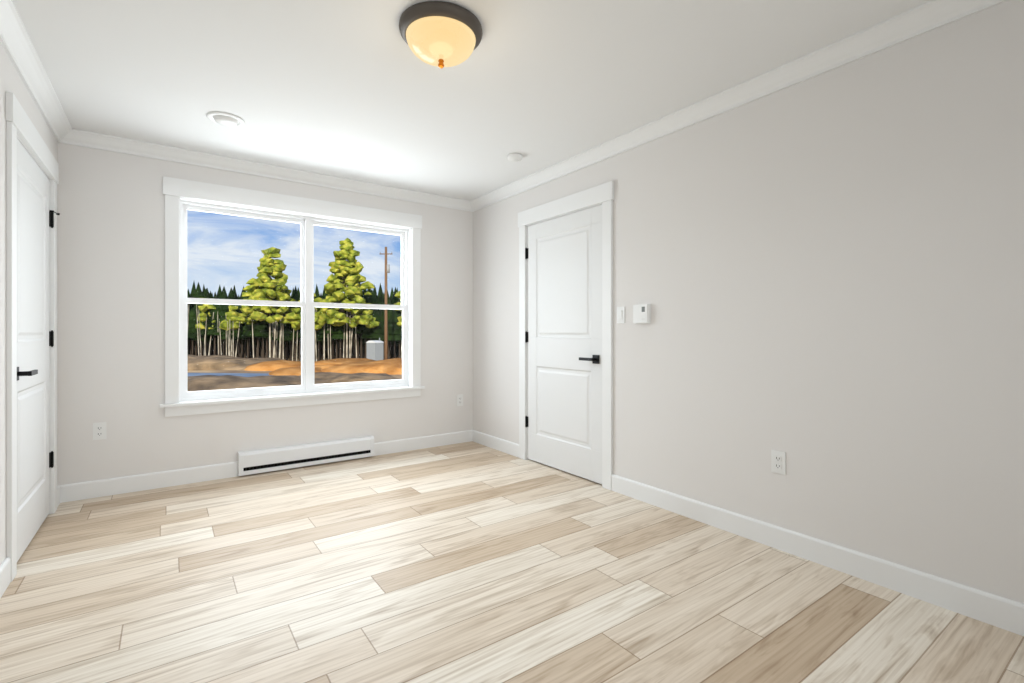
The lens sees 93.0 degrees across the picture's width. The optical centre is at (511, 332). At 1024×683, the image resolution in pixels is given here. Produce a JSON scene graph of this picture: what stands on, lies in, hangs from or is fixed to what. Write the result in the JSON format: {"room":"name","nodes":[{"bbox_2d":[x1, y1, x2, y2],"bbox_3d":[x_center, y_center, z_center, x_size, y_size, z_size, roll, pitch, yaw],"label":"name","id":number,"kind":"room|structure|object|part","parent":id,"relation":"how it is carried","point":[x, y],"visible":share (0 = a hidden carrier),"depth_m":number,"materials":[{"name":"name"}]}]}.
{"room":"empty bedroom","nodes":[
{"label":"empty bedroom","id":0,"kind":"room"},
{"bbox_2d":[0,42,57,565],"bbox_3d":[-1.561,-0.110,1.074,0.140,2.440,5.060,0,0,-35],"label":"wall","id":1,"kind":"structure","parent":0,"point":[11,81],"depth_m":2.13,"materials":[{"name":"white paint"}]},
{"bbox_2d":[0,557,10,598],"bbox_3d":[-1.136,1.053,0.609,0.014,0.114,3.807,0,0,-35],"label":"baseboard","id":2,"kind":"structure","parent":1,"relation":"attached to","point":[5,568],"depth_m":2.09,"materials":[{"name":"white wood"}]},
{"bbox_2d":[6,91,58,581],"bbox_3d":[-2.608,0.021,2.569,0.164,2.178,1.120,0,0,-35],"label":"door frame","id":3,"kind":"structure","parent":1,"relation":"attached to","point":[20,125],"depth_m":2.22,"materials":[{"name":"white wood"}]},
{"bbox_2d":[0,0,75,144],"bbox_3d":[-1.472,-1.288,1.138,0.078,0.084,5.060,0,0,-35],"label":"crown molding","id":4,"kind":"structure","parent":1,"relation":"attached to","point":[21,52],"depth_m":2.38,"materials":[{"name":"white wood"}]},
{"bbox_2d":[17,139,59,561],"bbox_3d":[-2.573,0.083,2.636,0.095,2.030,0.979,0,0,-35],"label":"door","id":5,"kind":"structure","parent":1,"relation":"in","point":[35,334],"depth_m":2.60,"materials":[{"name":"white wood"}]},
{"bbox_2d":[58,143,472,484],"bbox_3d":[-1.726,-0.110,4.147,3.430,2.440,0.140,0,0,-35],"label":"wall","id":6,"kind":"structure","parent":0,"point":[111,291],"depth_m":3.46,"materials":[{"name":"white paint"}]},
{"bbox_2d":[93,422,105,439],"bbox_3d":[-2.796,0.665,3.296,0.070,0.115,0.008,0,0,-35],"label":"electrical outlet","id":7,"kind":"object","parent":6,"relation":"attached to","point":[99,431],"visible":1,"depth_m":3.29,"materials":[{"name":"white plastic"}]},
{"bbox_2d":[57,430,471,505],"bbox_3d":[-1.682,1.053,4.084,3.150,0.114,0.014,0,0,-35],"label":"baseboard","id":8,"kind":"structure","parent":6,"relation":"attached to","point":[141,482],"depth_m":3.55,"materials":[{"name":"white wood"}]},
{"bbox_2d":[72,129,467,210],"bbox_3d":[-1.663,-1.288,4.058,2.970,0.084,0.078,0,0,-35],"label":"crown molding","id":9,"kind":"structure","parent":6,"relation":"attached to","point":[88,139],"depth_m":3.79,"materials":[{"name":"white wood"}]},
{"bbox_2d":[160,176,424,416],"bbox_3d":[-1.723,-0.260,4.125,2.050,1.727,0.200,0,0,-35],"label":"window","id":10,"kind":"structure","parent":6,"relation":"in","point":[176,191],"depth_m":4.02,"materials":[{"name":"white wood"}]},
{"bbox_3d":[-1.756,-0.240,4.172,1.810,1.500,0.084,0,0,-35],"label":"window sash","id":11,"kind":"part","parent":10,"relation":"part of","materials":[{"name":"white plastic"}]},
{"bbox_2d":[188,210,402,389],"bbox_3d":[-1.754,-0.247,4.169,1.713,1.379,0.033,0,0,-35],"label":"panel","id":12,"kind":"object","parent":10,"relation":"attached to","point":[295,313],"visible":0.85,"depth_m":4.06,"materials":[{"name":"clear glass"}]},
{"bbox_2d":[238,435,373,475],"bbox_3d":[-1.679,1.010,4.054,1.060,0.173,0.066,0,0,-35],"label":"heater","id":13,"kind":"object","parent":6,"relation":"attached to","point":[272,459],"visible":1,"depth_m":4.00,"materials":[{"name":"white metal"}]},
{"bbox_2d":[457,394,462,405],"bbox_3d":[-0.524,0.680,4.910,0.070,0.115,0.008,0,0,-35],"label":"electrical outlet","id":14,"kind":"object","parent":6,"relation":"attached to","point":[459,400],"visible":1,"depth_m":4.91,"materials":[{"name":"white plastic"}]},
{"bbox_2d":[13,0,930,200],"bbox_3d":[-0.220,-1.380,2.027,3.430,0.100,5.340,0,0,-35],"label":"ceiling","id":15,"kind":"structure","parent":0,"point":[358,90],"depth_m":2.48,"materials":[{"name":"white paint"}]},
{"bbox_2d":[206,111,244,126],"bbox_3d":[-1.777,-1.317,3.019,0.208,0.026,0.208,0,0,-35],"label":"ceiling vent","id":16,"kind":"object","parent":15,"relation":"in","point":[225,119],"visible":1,"depth_m":2.99,"materials":[{"name":"white plastic"}]},
{"bbox_2d":[399,1,481,67],"bbox_3d":[-0.309,-1.242,2.118,0.360,0.176,0.360,0,0,-35],"label":"flush-mount light","id":17,"kind":"object","parent":15,"relation":"attached to","point":[440,34],"visible":1,"depth_m":2.02,"materials":[{"name":"beige glass"}]},
{"bbox_2d":[507,153,522,161],"bbox_3d":[0.022,-1.310,3.647,0.116,0.041,0.116,0,0,-35],"label":"smoke detector","id":18,"kind":"object","parent":15,"relation":"attached to","point":[514,157],"visible":1,"depth_m":3.61,"materials":[{"name":"white plastic"}]},
{"bbox_2d":[0,441,1023,682],"bbox_3d":[-0.220,1.160,2.027,3.430,0.100,5.340,0,0,-35],"label":"floor","id":19,"kind":"structure","parent":0,"point":[470,562],"depth_m":2.06,"materials":[{"name":"beige wood"}]},
{"bbox_2d":[473,0,1023,603],"bbox_3d":[1.121,-0.110,2.980,0.140,2.440,5.060,0,0,-35],"label":"wall","id":20,"kind":"structure","parent":0,"point":[823,274],"depth_m":2.28,"materials":[{"name":"white paint"}]},
{"bbox_2d":[472,430,518,457],"bbox_3d":[-0.162,1.053,4.652,0.014,0.114,0.807,0,0,-35],"label":"baseboard","id":21,"kind":"structure","parent":20,"relation":"attached to","point":[505,446],"depth_m":4.62,"materials":[{"name":"white wood"}]},
{"bbox_2d":[525,205,601,483],"bbox_3d":[0.384,0.083,3.879,0.095,2.030,0.919,0,0,-35],"label":"door","id":22,"kind":"structure","parent":20,"relation":"in","point":[563,341],"depth_m":3.84,"materials":[{"name":"white wood"}]},
{"bbox_2d":[518,181,613,489],"bbox_3d":[0.442,0.021,3.915,0.164,2.178,1.120,0,0,-35],"label":"door frame","id":23,"kind":"structure","parent":20,"relation":"attached to","point":[603,194],"depth_m":3.49,"materials":[{"name":"white wood"}]},
{"bbox_2d":[617,306,624,322],"bbox_3d":[0.752,-0.125,3.369,0.011,0.115,0.070,0,0,-35],"label":"switch plate","id":24,"kind":"object","parent":20,"relation":"attached to","point":[620,314],"visible":1,"depth_m":3.36,"materials":[{"name":"white plastic"}]},
{"bbox_2d":[633,304,650,323],"bbox_3d":[0.854,-0.126,3.208,0.032,0.128,0.124,0,0,-35],"label":"thermostat","id":25,"kind":"object","parent":20,"relation":"attached to","point":[641,313],"visible":0.98,"depth_m":3.19,"materials":[{"name":"white plastic"}]},
{"bbox_2d":[468,0,1007,211],"bbox_3d":[1.032,-1.288,2.917,0.078,0.084,5.060,0,0,-35],"label":"crown molding","id":26,"kind":"structure","parent":20,"relation":"attached to","point":[931,15],"depth_m":2.49,"materials":[{"name":"white wood"}]},
{"bbox_2d":[771,450,785,474],"bbox_3d":[1.371,0.665,2.501,0.008,0.115,0.070,0,0,-35],"label":"electrical outlet","id":27,"kind":"object","parent":20,"relation":"attached to","point":[778,461],"visible":1,"depth_m":2.50,"materials":[{"name":"white plastic"}]},
{"bbox_2d":[611,474,1023,635],"bbox_3d":[1.607,1.053,2.164,0.014,0.114,3.107,0,0,-35],"label":"baseboard","id":28,"kind":"structure","parent":20,"relation":"attached to","point":[990,608],"depth_m":2.23,"materials":[{"name":"white wood"}]},
{"label":"outside","id":29,"kind":"structure","parent":0,"visible":0},
{"bbox_2d":[188,355,401,391],"bbox_3d":[-57.535,3.030,124.117,350.000,2.409,251.000,0,0,-35],"label":"ground","id":30,"kind":"structure","parent":29,"point":[197,378],"depth_m":35.41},
{"bbox_2d":[187,238,401,360],"bbox_3d":[-27.139,-3.206,61.908,55.089,12.848,48.366,0,0,-35],"label":"forest trees","id":31,"kind":"object","parent":30,"relation":"on","point":[352,339],"depth_m":49.80,"materials":[{"name":"green plant"}]},
{"bbox_2d":[367,338,383,360],"bbox_3d":[-13.091,1.735,46.440,1.200,2.550,1.200,0,0,29],"label":"utility box","id":32,"kind":"object","parent":30,"relation":"on","point":[377,347],"depth_m":46.01,"materials":[{"name":"grey metal"}]},
{"bbox_2d":[380,247,391,359],"bbox_3d":[-10.836,-2.043,41.796,0.949,10.706,0.711,0,0,-35],"label":"pole","id":33,"kind":"object","parent":30,"relation":"on","point":[387,266],"depth_m":41.70,"materials":[{"name":"brown wood"}]}
]}

